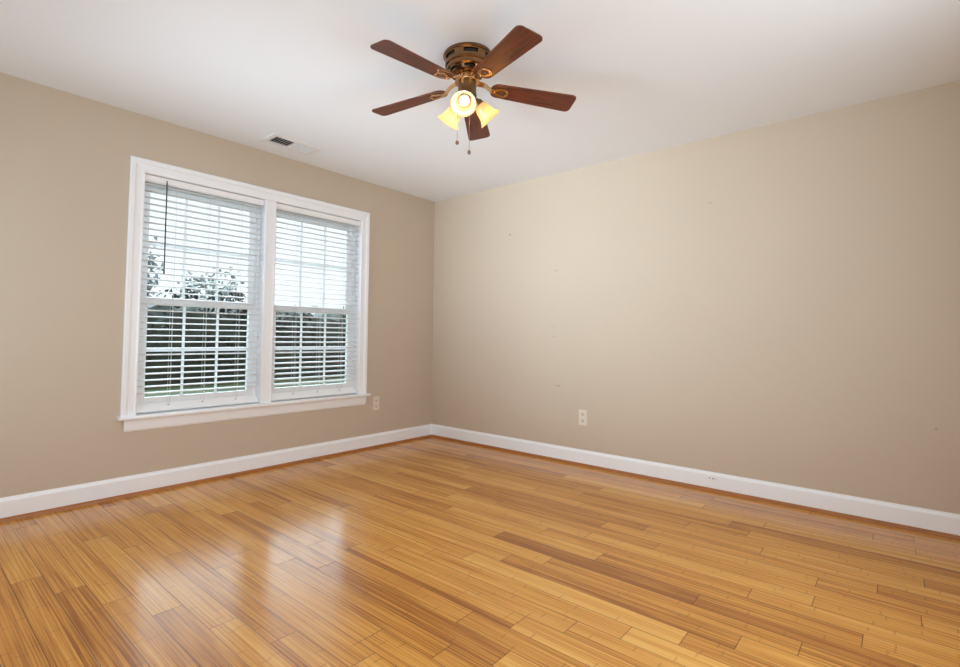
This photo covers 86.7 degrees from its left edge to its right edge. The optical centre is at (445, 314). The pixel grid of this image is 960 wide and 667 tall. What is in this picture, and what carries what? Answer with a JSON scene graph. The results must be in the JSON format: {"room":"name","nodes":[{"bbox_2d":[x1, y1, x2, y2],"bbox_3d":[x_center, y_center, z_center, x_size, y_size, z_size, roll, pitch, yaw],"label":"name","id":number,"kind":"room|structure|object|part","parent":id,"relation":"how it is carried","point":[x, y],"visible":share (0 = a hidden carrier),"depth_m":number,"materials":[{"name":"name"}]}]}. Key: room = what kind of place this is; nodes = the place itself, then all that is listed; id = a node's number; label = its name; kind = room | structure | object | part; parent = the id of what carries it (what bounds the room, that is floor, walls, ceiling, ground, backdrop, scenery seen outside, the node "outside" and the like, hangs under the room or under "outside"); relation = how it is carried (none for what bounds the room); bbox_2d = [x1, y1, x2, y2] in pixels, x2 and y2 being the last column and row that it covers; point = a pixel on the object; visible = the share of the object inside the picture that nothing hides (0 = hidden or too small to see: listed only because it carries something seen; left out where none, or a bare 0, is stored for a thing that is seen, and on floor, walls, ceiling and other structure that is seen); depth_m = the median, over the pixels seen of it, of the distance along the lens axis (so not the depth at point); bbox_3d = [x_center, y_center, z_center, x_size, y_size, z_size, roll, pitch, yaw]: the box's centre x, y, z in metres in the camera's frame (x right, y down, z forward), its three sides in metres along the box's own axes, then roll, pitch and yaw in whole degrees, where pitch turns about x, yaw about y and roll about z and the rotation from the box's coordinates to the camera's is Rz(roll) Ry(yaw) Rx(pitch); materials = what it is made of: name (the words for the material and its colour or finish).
{"room":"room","nodes":[
{"label":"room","id":0,"kind":"room"},
{"bbox_2d":[0,72,434,497],"bbox_3d":[-1.539,-0.045,3.831,0.140,2.440,4.330,-2,-3,42],"label":"wall","id":1,"kind":"structure","parent":0,"point":[65,156],"depth_m":3.11,"materials":[{"name":"beige paint"}]},
{"bbox_2d":[137,183,260,403],"bbox_3d":[-1.756,-0.119,3.642,0.074,1.561,0.839,-2,-3,42],"label":"window","id":2,"kind":"structure","parent":1,"relation":"in","point":[141,399],"depth_m":3.65,"materials":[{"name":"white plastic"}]},
{"bbox_3d":[-1.750,0.268,3.615,0.028,0.744,0.799,-2,-3,42],"label":"sash","id":3,"kind":"part","parent":2,"relation":"part of","materials":[{"name":"white plastic"}]},
{"bbox_2d":[146,306,246,394],"bbox_3d":[-1.745,0.253,3.611,0.007,0.618,0.699,-2,-3,42],"label":"grille","id":4,"kind":"object","parent":2,"relation":"attached to","point":[216,350],"depth_m":3.68,"materials":[{"name":"white plastic"}]},
{"bbox_3d":[-1.762,-0.468,3.666,0.026,0.823,0.799,-2,-3,42],"label":"sash","id":5,"kind":"part","parent":2,"relation":"part of","materials":[{"name":"white plastic"}]},
{"bbox_2d":[149,200,247,300],"bbox_3d":[-1.758,-0.460,3.662,0.007,0.715,0.699,-2,-3,42],"label":"grille","id":6,"kind":"object","parent":2,"relation":"attached to","point":[186,201],"depth_m":3.73,"materials":[{"name":"white plastic"}]},
{"bbox_2d":[136,174,264,413],"bbox_3d":[-1.701,-0.122,3.592,0.072,1.552,0.831,-2,-3,42],"label":"window blind","id":7,"kind":"object","parent":2,"relation":"attached to","point":[158,182],"visible":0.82,"depth_m":3.55,"materials":[{"name":"white plastic"}]},
{"bbox_3d":[-1.850,-0.132,3.441,0.054,1.466,0.008,-2,-3,42],"label":"ladder cord","id":8,"kind":"part","parent":7,"relation":"part of","materials":[{"name":"white fabric"}]},
{"bbox_3d":[-1.716,0.625,3.564,0.827,0.062,0.016,3,-42,-48],"label":"rail","id":9,"kind":"part","parent":7,"relation":"part of","materials":[{"name":"white plastic"}]},
{"bbox_3d":[-1.700,-0.123,3.606,0.054,1.466,0.008,-2,-3,42],"label":"ladder cord","id":10,"kind":"part","parent":7,"relation":"part of","materials":[{"name":"white fabric"}]},
{"bbox_3d":[-1.539,-0.113,3.784,0.054,1.466,0.008,-2,-3,42],"label":"ladder cord","id":11,"kind":"part","parent":7,"relation":"part of","materials":[{"name":"white fabric"}]},
{"bbox_3d":[-1.758,-0.119,3.643,0.070,1.561,0.839,-2,-3,42],"label":"frame","id":12,"kind":"part","parent":2,"relation":"part of","materials":[{"name":"white plastic"}]},
{"bbox_2d":[0,424,431,517],"bbox_3d":[-1.496,1.109,3.729,0.013,0.126,4.050,-2,-3,42],"label":"baseboard","id":13,"kind":"structure","parent":1,"relation":"attached to","point":[69,495],"depth_m":3.42,"materials":[{"name":"white paint"}]},
{"bbox_2d":[0,434,431,522],"bbox_3d":[-1.491,1.162,3.712,0.016,0.020,4.037,-2,-3,42],"label":"trim","id":14,"kind":"structure","parent":1,"relation":"attached to","point":[21,516],"depth_m":3.40,"materials":[{"name":"brown wood"}]},
{"bbox_2d":[117,393,370,431],"bbox_3d":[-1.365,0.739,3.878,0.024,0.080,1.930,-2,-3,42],"label":"trim","id":15,"kind":"structure","parent":1,"relation":"attached to","point":[216,416],"depth_m":3.69,"materials":[{"name":"white paint"}]},
{"bbox_2d":[120,155,369,416],"bbox_3d":[-1.360,-0.147,3.912,0.020,1.649,1.945,-2,-3,42],"label":"trim","id":16,"kind":"structure","parent":1,"relation":"attached to","point":[139,167],"depth_m":3.30,"materials":[{"name":"white paint"}]},
{"bbox_2d":[146,173,360,402],"bbox_3d":[-1.415,-0.111,3.960,0.154,1.581,1.809,-2,-3,42],"label":"trim","id":17,"kind":"structure","parent":1,"relation":"attached to","point":[268,228],"depth_m":3.91,"materials":[{"name":"white paint"}]},
{"bbox_2d":[271,210,355,392],"bbox_3d":[-1.134,-0.081,4.329,0.074,1.561,0.843,-2,-3,42],"label":"window","id":18,"kind":"structure","parent":1,"relation":"in","point":[349,383],"depth_m":4.42,"materials":[{"name":"white plastic"}]},
{"bbox_2d":[275,312,346,385],"bbox_3d":[-1.123,0.291,4.298,0.007,0.618,0.703,-2,-3,42],"label":"grille","id":19,"kind":"object","parent":18,"relation":"attached to","point":[301,313],"depth_m":4.37,"materials":[{"name":"white plastic"}]},
{"bbox_2d":[276,222,346,306],"bbox_3d":[-1.135,-0.422,4.349,0.007,0.715,0.703,-2,-3,42],"label":"grille","id":20,"kind":"object","parent":18,"relation":"attached to","point":[322,223],"depth_m":4.42,"materials":[{"name":"white plastic"}]},
{"bbox_3d":[-1.128,0.306,4.302,0.028,0.744,0.803,-2,-3,42],"label":"sash","id":21,"kind":"part","parent":18,"relation":"part of","materials":[{"name":"white plastic"}]},
{"bbox_3d":[-1.140,-0.430,4.354,0.026,0.823,0.803,-2,-3,42],"label":"sash","id":22,"kind":"part","parent":18,"relation":"part of","materials":[{"name":"white plastic"}]},
{"bbox_2d":[271,203,359,400],"bbox_3d":[-1.083,-0.084,4.283,0.060,1.552,0.835,-2,-3,42],"label":"window blind","id":23,"kind":"object","parent":18,"relation":"attached to","point":[286,209],"visible":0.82,"depth_m":4.25,"materials":[{"name":"white plastic"}]},
{"bbox_3d":[-1.223,-0.094,4.134,0.054,1.466,0.008,-2,-3,42],"label":"ladder cord","id":24,"kind":"part","parent":23,"relation":"part of","materials":[{"name":"white fabric"}]},
{"bbox_3d":[-1.094,0.663,4.252,0.831,0.062,0.016,3,-42,-48],"label":"rail","id":25,"kind":"part","parent":23,"relation":"part of","materials":[{"name":"white plastic"}]},
{"bbox_3d":[-1.067,-0.084,4.306,0.054,1.466,0.008,-2,-3,42],"label":"ladder cord","id":26,"kind":"part","parent":23,"relation":"part of","materials":[{"name":"white fabric"}]},
{"bbox_3d":[-0.916,-0.075,4.472,0.054,1.466,0.008,-2,-3,42],"label":"ladder cord","id":27,"kind":"part","parent":23,"relation":"part of","materials":[{"name":"white fabric"}]},
{"bbox_3d":[-1.136,-0.081,4.330,0.070,1.561,0.843,-2,-3,42],"label":"frame","id":28,"kind":"part","parent":18,"relation":"part of","materials":[{"name":"white plastic"}]},
{"bbox_2d":[373,396,378,409],"bbox_3d":[-0.640,0.823,4.689,0.009,0.124,0.074,-2,-3,42],"label":"wall outlet","id":29,"kind":"object","parent":1,"relation":"attached to","point":[375,399],"visible":1,"depth_m":4.69,"materials":[{"name":"beige plastic"}]},
{"bbox_2d":[0,437,959,666],"bbox_3d":[0.024,1.128,2.272,4.220,0.001,4.169,-2,-3,42],"label":"floor","id":30,"kind":"structure","parent":0,"point":[430,551],"depth_m":2.19,"materials":[{"name":"brown wood"}]},
{"bbox_2d":[0,0,959,201],"bbox_3d":[0.095,-1.367,2.426,4.500,0.120,4.330,-2,-3,42],"label":"ceiling","id":31,"kind":"structure","parent":0,"point":[644,76],"depth_m":2.66,"materials":[{"name":"white paint"}]},
{"bbox_2d":[261,133,321,154],"bbox_3d":[-1.137,-1.257,3.760,0.190,0.013,0.395,-2,-3,42],"label":"ceiling vent","id":32,"kind":"object","parent":31,"relation":"in","point":[282,141],"visible":1,"depth_m":3.75,"materials":[{"name":"white metal"}]},
{"bbox_2d":[370,25,575,154],"bbox_3d":[0.081,-1.050,2.526,1.079,0.505,1.051,-2,-3,42],"label":"ceiling fan","id":33,"kind":"object","parent":31,"relation":"hanging from","point":[466,63],"visible":1,"depth_m":2.48,"materials":[{"name":"brown wood"}]},
{"bbox_3d":[-0.186,-1.126,2.705,0.437,0.006,0.132,-4,5,28],"label":"blade","id":34,"kind":"part","parent":33,"relation":"part of","materials":[{"name":"brown wood"}]},
{"bbox_3d":[-0.134,-1.153,2.314,0.437,0.006,0.132,1,7,-44],"label":"blade","id":35,"kind":"part","parent":33,"relation":"part of","materials":[{"name":"brown wood"}]},
{"bbox_3d":[0.018,-1.148,2.594,0.094,0.035,0.040,-4,5,28],"label":"blade arm","id":36,"kind":"part","parent":33,"relation":"part of","materials":[{"name":"gold metal"}]},
{"bbox_3d":[0.018,-1.012,2.615,0.117,0.130,0.128,1,-3,-16],"label":"lamp shade","id":37,"kind":"part","parent":33,"relation":"part of","materials":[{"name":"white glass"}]},
{"bbox_3d":[0.036,-1.156,2.475,0.094,0.035,0.040,1,7,-44],"label":"blade arm","id":38,"kind":"part","parent":33,"relation":"part of","materials":[{"name":"gold metal"}]},
{"bbox_3d":[0.094,-1.020,2.424,0.117,0.130,0.128,-2,-3,42],"label":"lamp shade","id":39,"kind":"part","parent":33,"relation":"part of","materials":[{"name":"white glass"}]},
{"bbox_3d":[0.094,-1.036,2.449,0.053,0.065,0.062,-2,-3,42],"label":"bulb","id":40,"kind":"part","parent":33,"relation":"part of","materials":[{"name":"white glass"}]},
{"bbox_3d":[0.169,-1.099,2.874,0.132,0.006,0.437,-9,-10,9],"label":"blade","id":41,"kind":"part","parent":33,"relation":"part of","materials":[{"name":"brown wood"}]},
{"bbox_3d":[0.155,-1.153,2.454,0.040,0.035,0.094,12,-5,-25],"label":"blade arm","id":42,"kind":"part","parent":33,"relation":"part of","materials":[{"name":"gold metal"}]},
{"bbox_3d":[0.222,-1.012,2.568,0.117,0.130,0.128,-2,-3,42],"label":"lamp shade","id":43,"kind":"part","parent":33,"relation":"part of","materials":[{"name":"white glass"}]},
{"bbox_3d":[0.211,-1.142,2.561,0.094,0.035,0.040,7,-13,-7],"label":"blade arm","id":44,"kind":"part","parent":33,"relation":"part of","materials":[{"name":"gold metal"}]},
{"bbox_3d":[0.255,-1.143,2.243,0.132,0.006,0.437,12,-5,-25],"label":"blade","id":45,"kind":"part","parent":33,"relation":"part of","materials":[{"name":"brown wood"}]},
{"bbox_3d":[0.441,-1.108,2.589,0.437,0.006,0.132,7,-13,-7],"label":"blade","id":46,"kind":"part","parent":33,"relation":"part of","materials":[{"name":"brown wood"}]},
{"bbox_2d":[432,80,959,513],"bbox_3d":[1.535,-0.004,3.875,4.360,2.440,0.140,-2,-3,42],"label":"wall","id":47,"kind":"structure","parent":0,"point":[779,302],"depth_m":3.39,"materials":[{"name":"beige paint"}]},
{"bbox_2d":[579,409,586,425],"bbox_3d":[1.113,0.837,4.110,0.074,0.124,0.009,-2,-3,42],"label":"wall outlet","id":48,"kind":"object","parent":47,"relation":"attached to","point":[582,413],"visible":1,"depth_m":4.11,"materials":[{"name":"beige plastic"}]},
{"bbox_2d":[432,424,959,535],"bbox_3d":[1.417,1.150,3.815,4.220,0.126,0.013,-2,-3,42],"label":"baseboard","id":49,"kind":"structure","parent":47,"relation":"attached to","point":[934,520],"depth_m":3.35,"materials":[{"name":"white paint"}]},
{"bbox_2d":[432,435,959,539],"bbox_3d":[1.412,1.202,3.797,4.207,0.020,0.016,-2,-3,42],"label":"trim","id":50,"kind":"structure","parent":47,"relation":"attached to","point":[895,525],"depth_m":3.33,"materials":[{"name":"brown wood"}]},
{"label":"outside","id":51,"kind":"structure","parent":0,"visible":0},
{"bbox_2d":[144,376,344,396],"bbox_3d":[-19.472,3.021,36.123,69.840,0.200,100.000,-2,-3,42],"label":"lawn","id":52,"kind":"structure","parent":51,"point":[200,386],"depth_m":15.13,"materials":[{"name":"green plant"}]},
{"bbox_2d":[147,234,163,296],"bbox_3d":[-12.955,-0.515,21.182,2.451,5.726,1.904,-2,-3,42],"label":"tree","id":53,"kind":"object","parent":52,"relation":"on","point":[149,288],"visible":0.1,"depth_m":21.13,"materials":[{"name":"green plant"}]},
{"bbox_2d":[176,266,243,308],"bbox_3d":[-11.059,0.049,23.713,2.587,4.869,2.834,-2,-3,42],"label":"tree","id":54,"kind":"object","parent":52,"relation":"on","point":[192,285],"visible":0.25,"depth_m":23.67,"materials":[{"name":"green plant"}]},
{"bbox_2d":[145,286,345,387],"bbox_3d":[-2.667,1.035,22.345,2.566,3.342,27.484,-2,-3,42],"label":"hedge","id":55,"kind":"object","parent":52,"relation":"on","point":[150,307],"visible":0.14,"depth_m":16.29,"materials":[{"name":"green plant"}]}
]}

